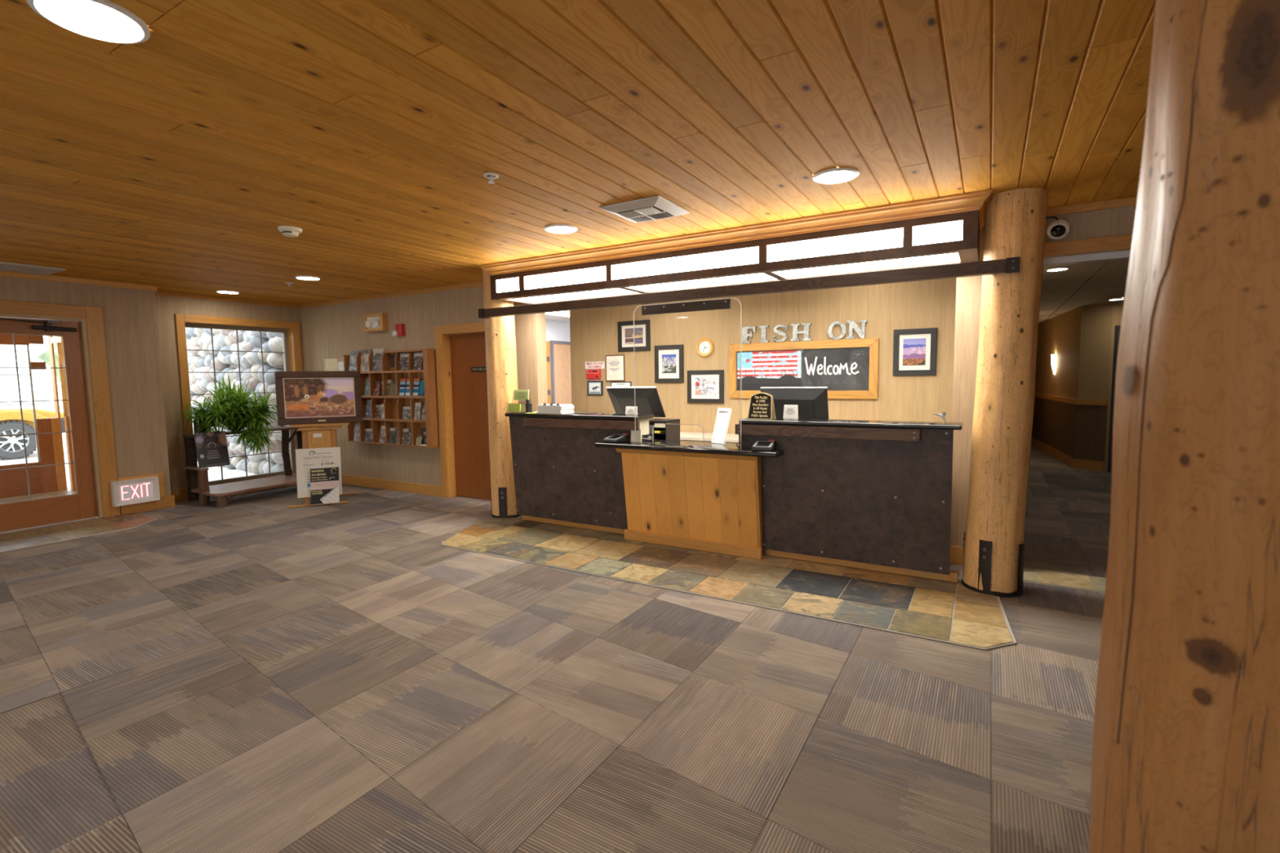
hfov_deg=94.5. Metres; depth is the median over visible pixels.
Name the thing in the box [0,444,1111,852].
floor
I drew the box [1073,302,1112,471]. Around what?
wall
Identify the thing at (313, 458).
print
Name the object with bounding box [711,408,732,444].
paper sign
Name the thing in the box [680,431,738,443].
base cabinet
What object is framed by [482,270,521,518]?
log post
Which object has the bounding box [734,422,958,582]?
reception desk
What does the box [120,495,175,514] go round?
baseboard
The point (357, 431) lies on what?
brochure
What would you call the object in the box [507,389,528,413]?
holder
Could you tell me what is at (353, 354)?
brochure
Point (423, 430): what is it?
brochure
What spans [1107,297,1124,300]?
recessed light
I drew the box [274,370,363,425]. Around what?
television
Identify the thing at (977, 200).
wooden beam
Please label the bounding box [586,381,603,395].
framed picture
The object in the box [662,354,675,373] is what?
print
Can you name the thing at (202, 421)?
plant
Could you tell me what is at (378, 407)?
brochure
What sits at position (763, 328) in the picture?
letter
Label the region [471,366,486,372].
door sign
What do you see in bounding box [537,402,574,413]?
pile
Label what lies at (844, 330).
letter
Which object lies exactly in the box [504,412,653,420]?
countertop
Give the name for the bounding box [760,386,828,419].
monitor
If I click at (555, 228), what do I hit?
recessed light
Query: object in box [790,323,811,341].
letter
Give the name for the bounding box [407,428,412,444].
brochure
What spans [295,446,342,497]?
board
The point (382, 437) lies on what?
brochure
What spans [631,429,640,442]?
card
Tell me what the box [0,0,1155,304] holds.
ceiling
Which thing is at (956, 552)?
baseboard
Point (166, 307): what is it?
wall
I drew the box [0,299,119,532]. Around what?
door
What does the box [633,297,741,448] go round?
sneeze guard
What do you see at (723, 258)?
diffuser
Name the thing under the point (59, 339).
wall
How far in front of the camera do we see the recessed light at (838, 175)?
3.30 m
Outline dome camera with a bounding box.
[1045,216,1070,239]
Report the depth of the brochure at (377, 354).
7.66 m
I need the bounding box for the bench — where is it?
[181,426,315,507]
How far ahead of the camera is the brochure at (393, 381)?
7.55 m
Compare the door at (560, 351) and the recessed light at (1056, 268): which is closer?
the recessed light at (1056, 268)
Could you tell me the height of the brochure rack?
1.210 m
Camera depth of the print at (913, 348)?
5.52 m
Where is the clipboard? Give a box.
[572,412,595,413]
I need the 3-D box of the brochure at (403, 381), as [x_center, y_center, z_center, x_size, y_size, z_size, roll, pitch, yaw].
[-2.987,-0.489,7.452,0.102,0.224,0.050,2,6,30]
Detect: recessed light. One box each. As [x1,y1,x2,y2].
[26,0,150,44]
[215,289,239,293]
[294,275,321,279]
[543,224,577,233]
[812,167,859,183]
[1044,266,1070,271]
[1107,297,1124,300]
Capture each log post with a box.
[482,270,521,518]
[961,187,1048,596]
[1088,0,1279,852]
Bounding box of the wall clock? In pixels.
[695,337,714,356]
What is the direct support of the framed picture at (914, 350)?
attached to the wall at (886, 308)
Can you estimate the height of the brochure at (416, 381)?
0.224 m
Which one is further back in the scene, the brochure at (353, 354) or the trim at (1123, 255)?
the brochure at (353, 354)
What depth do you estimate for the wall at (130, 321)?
6.59 m
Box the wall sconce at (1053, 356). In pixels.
[1051,354,1057,374]
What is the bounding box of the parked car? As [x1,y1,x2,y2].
[0,408,65,460]
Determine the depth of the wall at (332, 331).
7.56 m
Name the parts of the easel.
foot rod, foot rod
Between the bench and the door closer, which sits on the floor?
the bench
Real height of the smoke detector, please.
0.053 m
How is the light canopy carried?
hanging from the ceiling at (174, 160)
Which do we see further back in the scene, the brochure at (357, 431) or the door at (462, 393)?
the brochure at (357, 431)
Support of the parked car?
on the ground at (33, 457)
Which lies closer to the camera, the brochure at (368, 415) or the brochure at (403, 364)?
the brochure at (403, 364)
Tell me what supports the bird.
on the countertop at (789, 421)
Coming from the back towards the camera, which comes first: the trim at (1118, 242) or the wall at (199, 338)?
the wall at (199, 338)
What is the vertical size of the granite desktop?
0.041 m
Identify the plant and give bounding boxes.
[173,401,224,433]
[179,373,281,456]
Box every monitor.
[605,386,665,417]
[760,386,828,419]
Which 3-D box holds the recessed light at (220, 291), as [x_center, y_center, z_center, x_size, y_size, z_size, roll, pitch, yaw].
[-5.049,-1.647,7.249,0.250,0.013,0.250,2,6,30]
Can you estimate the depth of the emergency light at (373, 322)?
7.62 m
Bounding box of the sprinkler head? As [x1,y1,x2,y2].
[483,172,498,183]
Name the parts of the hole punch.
arm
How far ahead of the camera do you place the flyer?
6.90 m
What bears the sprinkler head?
attached to the ceiling at (174, 160)
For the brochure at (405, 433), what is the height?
0.199 m
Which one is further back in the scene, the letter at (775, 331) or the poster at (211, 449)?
the poster at (211, 449)
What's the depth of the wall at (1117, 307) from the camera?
8.37 m
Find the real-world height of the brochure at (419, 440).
0.140 m
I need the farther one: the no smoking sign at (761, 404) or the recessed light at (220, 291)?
the recessed light at (220, 291)
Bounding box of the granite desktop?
[595,439,783,457]
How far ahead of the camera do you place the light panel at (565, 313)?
9.54 m
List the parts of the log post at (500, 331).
plate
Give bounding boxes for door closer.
[0,318,76,331]
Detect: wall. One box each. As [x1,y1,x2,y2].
[0,275,171,514]
[56,336,76,489]
[155,290,304,491]
[185,327,287,474]
[301,286,547,486]
[545,319,570,342]
[569,277,956,433]
[1031,306,1081,467]
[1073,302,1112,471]
[1103,302,1124,471]
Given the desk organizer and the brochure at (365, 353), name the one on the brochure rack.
the brochure at (365, 353)
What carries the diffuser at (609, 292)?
attached to the light canopy
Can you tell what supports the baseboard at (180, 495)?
attached to the wall at (166, 307)
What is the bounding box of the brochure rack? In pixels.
[342,348,439,448]
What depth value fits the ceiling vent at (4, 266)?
5.59 m
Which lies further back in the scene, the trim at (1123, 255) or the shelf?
the shelf
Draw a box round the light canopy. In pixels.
[489,209,979,304]
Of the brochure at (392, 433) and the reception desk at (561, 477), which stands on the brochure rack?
the brochure at (392, 433)
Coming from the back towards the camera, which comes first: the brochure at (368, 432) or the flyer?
the brochure at (368, 432)
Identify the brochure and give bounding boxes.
[348,351,359,370]
[353,422,359,441]
[360,349,372,371]
[364,377,370,395]
[364,428,372,442]
[365,400,371,417]
[372,348,384,371]
[373,381,381,395]
[374,404,381,418]
[378,425,385,443]
[380,382,384,395]
[381,404,384,418]
[386,379,391,395]
[388,427,395,444]
[389,379,395,395]
[393,379,397,395]
[394,428,399,444]
[399,352,408,370]
[399,378,406,395]
[401,406,410,419]
[401,428,408,444]
[404,378,410,395]
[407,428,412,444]
[412,378,420,395]
[413,352,422,369]
[413,402,422,419]
[415,434,422,445]
[418,380,424,395]
[420,428,426,444]
[421,404,425,420]
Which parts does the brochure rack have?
post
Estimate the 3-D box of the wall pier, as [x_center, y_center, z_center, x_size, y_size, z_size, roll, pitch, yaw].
[3.945,-0.206,3.568,3.635,2.610,0.160,2,6,30]
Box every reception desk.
[508,416,648,534]
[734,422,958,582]
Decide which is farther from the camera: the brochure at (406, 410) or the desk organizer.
the brochure at (406, 410)
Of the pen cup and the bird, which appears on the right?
the bird
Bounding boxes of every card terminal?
[602,433,629,443]
[735,439,776,451]
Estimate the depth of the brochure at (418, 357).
7.26 m
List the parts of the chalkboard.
frame rail, frame rail, frame rail, frame rail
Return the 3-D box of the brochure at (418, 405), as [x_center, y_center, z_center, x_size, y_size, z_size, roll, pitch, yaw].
[-2.759,-0.187,7.343,0.105,0.224,0.047,2,6,30]
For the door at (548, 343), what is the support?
in the wall at (557, 331)
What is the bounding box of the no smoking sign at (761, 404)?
[747,392,775,419]
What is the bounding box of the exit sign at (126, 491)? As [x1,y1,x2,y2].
[110,472,164,506]
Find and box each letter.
[739,326,755,343]
[759,325,768,342]
[773,324,787,342]
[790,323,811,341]
[827,321,847,339]
[846,320,867,338]
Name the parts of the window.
head casing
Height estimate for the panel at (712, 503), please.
0.835 m
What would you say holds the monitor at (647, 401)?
on the office desk
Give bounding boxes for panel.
[545,311,569,317]
[615,448,762,559]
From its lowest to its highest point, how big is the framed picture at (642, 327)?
0.359 m
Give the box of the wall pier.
[950,197,1136,546]
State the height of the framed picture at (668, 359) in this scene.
0.431 m
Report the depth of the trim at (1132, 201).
3.90 m
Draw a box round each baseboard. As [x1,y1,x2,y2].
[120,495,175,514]
[170,488,188,501]
[341,474,441,497]
[950,545,964,565]
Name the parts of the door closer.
closer arm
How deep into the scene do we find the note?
7.39 m
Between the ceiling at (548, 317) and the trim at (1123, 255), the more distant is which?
the ceiling at (548, 317)
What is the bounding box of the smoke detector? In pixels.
[277,226,302,237]
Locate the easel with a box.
[288,422,356,508]
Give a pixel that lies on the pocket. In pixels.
(317, 438)
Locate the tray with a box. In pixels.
[653,436,665,439]
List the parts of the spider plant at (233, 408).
bowl pot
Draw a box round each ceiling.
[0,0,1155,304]
[545,314,569,322]
[1038,258,1129,323]
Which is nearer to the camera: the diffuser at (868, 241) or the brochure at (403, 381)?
the diffuser at (868, 241)
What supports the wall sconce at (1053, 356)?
attached to the wall at (1054, 422)
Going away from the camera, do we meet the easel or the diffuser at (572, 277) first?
the diffuser at (572, 277)
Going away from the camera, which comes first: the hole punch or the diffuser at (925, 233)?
the diffuser at (925, 233)
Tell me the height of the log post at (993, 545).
2.558 m
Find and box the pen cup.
[524,399,532,413]
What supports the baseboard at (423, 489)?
attached to the wall at (332, 331)
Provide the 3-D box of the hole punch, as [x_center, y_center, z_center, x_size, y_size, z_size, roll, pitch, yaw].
[0.064,0.098,5.241,0.142,0.058,0.048,2,6,30]
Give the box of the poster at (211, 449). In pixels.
[194,430,230,468]
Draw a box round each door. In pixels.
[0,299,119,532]
[0,333,67,498]
[435,321,490,499]
[546,341,551,404]
[549,340,571,404]
[1106,324,1120,472]
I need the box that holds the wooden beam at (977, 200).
[478,188,992,275]
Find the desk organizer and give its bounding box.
[648,418,679,440]
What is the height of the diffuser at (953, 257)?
0.004 m
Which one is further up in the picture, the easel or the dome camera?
the dome camera
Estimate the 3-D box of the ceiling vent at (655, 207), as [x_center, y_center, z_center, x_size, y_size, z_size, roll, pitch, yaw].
[0.038,-1.421,3.933,0.444,0.040,0.444,2,6,30]
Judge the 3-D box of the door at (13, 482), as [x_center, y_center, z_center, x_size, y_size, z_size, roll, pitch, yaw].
[-8.418,-0.149,7.376,0.110,2.205,1.730,2,6,30]
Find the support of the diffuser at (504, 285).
attached to the light canopy
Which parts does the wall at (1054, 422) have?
skirting, chair rail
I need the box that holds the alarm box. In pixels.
[586,368,600,378]
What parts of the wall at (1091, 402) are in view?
skirting, chair rail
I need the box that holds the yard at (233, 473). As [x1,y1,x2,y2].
[208,470,260,480]
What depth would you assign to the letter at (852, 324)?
5.74 m
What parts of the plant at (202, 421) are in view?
square pot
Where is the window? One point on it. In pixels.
(291, 332)
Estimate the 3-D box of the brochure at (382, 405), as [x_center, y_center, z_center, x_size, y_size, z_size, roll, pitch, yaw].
[-3.326,-0.194,7.675,0.109,0.208,0.042,2,6,30]
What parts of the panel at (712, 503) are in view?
moulding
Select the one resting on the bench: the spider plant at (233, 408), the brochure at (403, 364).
the spider plant at (233, 408)
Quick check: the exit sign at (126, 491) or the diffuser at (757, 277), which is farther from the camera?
the exit sign at (126, 491)
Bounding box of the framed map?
[324,356,343,371]
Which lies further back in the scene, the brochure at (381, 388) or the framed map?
the framed map
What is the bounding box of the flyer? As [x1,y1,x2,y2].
[310,466,339,505]
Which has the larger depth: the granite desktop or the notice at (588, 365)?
the notice at (588, 365)
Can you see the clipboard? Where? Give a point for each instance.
(579, 412)
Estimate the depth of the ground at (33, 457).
12.05 m
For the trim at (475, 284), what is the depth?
7.46 m
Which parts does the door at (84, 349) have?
rail, rail, head casing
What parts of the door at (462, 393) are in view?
head casing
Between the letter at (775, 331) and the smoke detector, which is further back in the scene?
the letter at (775, 331)
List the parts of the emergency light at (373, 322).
white plate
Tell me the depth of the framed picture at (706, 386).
6.61 m
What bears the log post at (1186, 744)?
on the floor
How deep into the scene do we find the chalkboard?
6.01 m
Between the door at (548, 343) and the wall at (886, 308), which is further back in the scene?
the door at (548, 343)
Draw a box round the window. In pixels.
[174,313,302,485]
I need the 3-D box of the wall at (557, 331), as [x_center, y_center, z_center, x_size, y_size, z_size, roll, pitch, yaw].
[0.877,-0.707,8.310,7.440,2.900,4.940,2,6,30]
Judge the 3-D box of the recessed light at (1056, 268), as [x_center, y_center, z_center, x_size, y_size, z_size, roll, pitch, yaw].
[3.895,-1.468,5.522,0.190,0.013,0.190,2,6,30]
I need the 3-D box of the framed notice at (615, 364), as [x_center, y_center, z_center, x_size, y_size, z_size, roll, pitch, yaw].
[-0.302,-0.712,7.214,0.274,0.321,0.018,2,6,30]
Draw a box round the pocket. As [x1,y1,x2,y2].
[311,433,324,444]
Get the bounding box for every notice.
[585,361,604,368]
[605,354,625,381]
[610,382,631,386]
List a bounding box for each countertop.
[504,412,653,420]
[738,417,963,430]
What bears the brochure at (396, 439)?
on the brochure rack
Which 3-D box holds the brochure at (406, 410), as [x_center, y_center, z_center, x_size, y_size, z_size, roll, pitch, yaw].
[-2.931,-0.165,7.445,0.160,0.169,0.043,2,6,30]
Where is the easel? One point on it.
(328, 431)
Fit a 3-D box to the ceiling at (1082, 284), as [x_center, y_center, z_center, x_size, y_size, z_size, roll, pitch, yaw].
[6.909,-1.781,8.138,3.060,0.095,10.940,2,6,30]
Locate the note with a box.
[590,378,598,381]
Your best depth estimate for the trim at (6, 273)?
6.18 m
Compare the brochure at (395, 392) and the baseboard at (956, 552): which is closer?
the baseboard at (956, 552)
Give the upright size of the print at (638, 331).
0.184 m
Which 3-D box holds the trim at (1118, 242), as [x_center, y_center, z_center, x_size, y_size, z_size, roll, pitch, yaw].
[3.735,-1.176,3.493,2.380,0.090,0.030,2,6,30]
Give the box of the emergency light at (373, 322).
[363,312,388,332]
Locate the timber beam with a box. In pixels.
[478,256,1020,318]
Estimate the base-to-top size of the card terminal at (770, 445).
0.071 m
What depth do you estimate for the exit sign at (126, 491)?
6.62 m
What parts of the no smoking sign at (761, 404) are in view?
panel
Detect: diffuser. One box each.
[496,277,519,293]
[511,288,638,302]
[524,266,605,289]
[611,246,758,279]
[628,272,776,291]
[767,227,903,262]
[775,252,959,278]
[912,220,963,245]
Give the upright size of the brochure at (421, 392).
0.199 m
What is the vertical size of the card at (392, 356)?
0.160 m
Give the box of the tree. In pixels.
[36,336,60,381]
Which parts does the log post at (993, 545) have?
plate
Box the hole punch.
[641,434,655,441]
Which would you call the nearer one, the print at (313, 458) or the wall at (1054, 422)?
the print at (313, 458)
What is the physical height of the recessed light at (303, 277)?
0.013 m
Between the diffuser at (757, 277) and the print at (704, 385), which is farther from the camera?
the print at (704, 385)
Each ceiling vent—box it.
[0,261,65,275]
[599,195,689,222]
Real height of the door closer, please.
0.110 m
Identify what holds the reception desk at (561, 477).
on the floor
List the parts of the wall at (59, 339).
rail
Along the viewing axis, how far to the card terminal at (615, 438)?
5.14 m
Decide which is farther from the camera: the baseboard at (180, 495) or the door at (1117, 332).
the door at (1117, 332)
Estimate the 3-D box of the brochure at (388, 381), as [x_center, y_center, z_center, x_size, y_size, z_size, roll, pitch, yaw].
[-3.222,-0.492,7.590,0.072,0.214,0.048,2,6,30]
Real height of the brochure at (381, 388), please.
0.189 m
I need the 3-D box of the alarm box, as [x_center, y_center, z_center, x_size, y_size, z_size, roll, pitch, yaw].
[-0.578,-0.656,7.365,0.199,0.120,0.046,2,6,30]
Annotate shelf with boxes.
[348,440,426,447]
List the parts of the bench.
post, arm post, leg, rail, seat rail, post, post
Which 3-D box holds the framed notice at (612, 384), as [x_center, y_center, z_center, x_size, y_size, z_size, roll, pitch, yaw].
[-0.230,-0.431,7.198,0.291,0.226,0.016,2,6,30]
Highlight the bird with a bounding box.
[933,410,946,423]
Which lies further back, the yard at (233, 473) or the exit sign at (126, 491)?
the yard at (233, 473)
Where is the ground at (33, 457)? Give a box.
[0,415,236,488]
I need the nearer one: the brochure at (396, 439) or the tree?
the brochure at (396, 439)
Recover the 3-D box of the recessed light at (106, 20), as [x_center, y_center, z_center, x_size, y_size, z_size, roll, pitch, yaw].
[-1.660,-1.236,1.790,0.276,0.013,0.276,2,6,30]
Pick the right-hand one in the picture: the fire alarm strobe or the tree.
the fire alarm strobe
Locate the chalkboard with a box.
[728,337,879,399]
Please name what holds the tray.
on the desk organizer
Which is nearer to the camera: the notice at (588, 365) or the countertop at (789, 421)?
the countertop at (789, 421)
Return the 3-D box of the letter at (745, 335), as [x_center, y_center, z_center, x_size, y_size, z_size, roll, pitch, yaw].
[1.153,-0.978,6.319,0.171,0.176,0.028,2,6,30]
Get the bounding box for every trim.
[0,270,157,291]
[300,280,483,308]
[1043,249,1130,266]
[1044,234,1133,257]
[1046,195,1137,216]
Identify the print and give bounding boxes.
[305,450,333,466]
[625,327,643,344]
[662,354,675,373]
[695,377,715,395]
[902,337,925,365]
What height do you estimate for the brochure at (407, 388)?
0.224 m
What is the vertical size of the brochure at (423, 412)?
0.199 m
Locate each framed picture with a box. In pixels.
[586,381,603,395]
[617,319,650,351]
[654,344,684,382]
[687,369,724,403]
[893,327,937,375]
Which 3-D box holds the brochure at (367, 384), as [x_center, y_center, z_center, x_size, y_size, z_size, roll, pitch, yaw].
[-3.567,-0.517,7.792,0.150,0.239,0.048,2,6,30]
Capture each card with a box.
[390,354,395,367]
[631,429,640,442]
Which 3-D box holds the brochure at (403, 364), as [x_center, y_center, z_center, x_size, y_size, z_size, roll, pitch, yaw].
[-2.948,-0.804,7.398,0.160,0.224,0.046,2,6,30]
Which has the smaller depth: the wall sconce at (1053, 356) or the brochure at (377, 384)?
the brochure at (377, 384)
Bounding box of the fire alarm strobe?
[391,323,404,336]

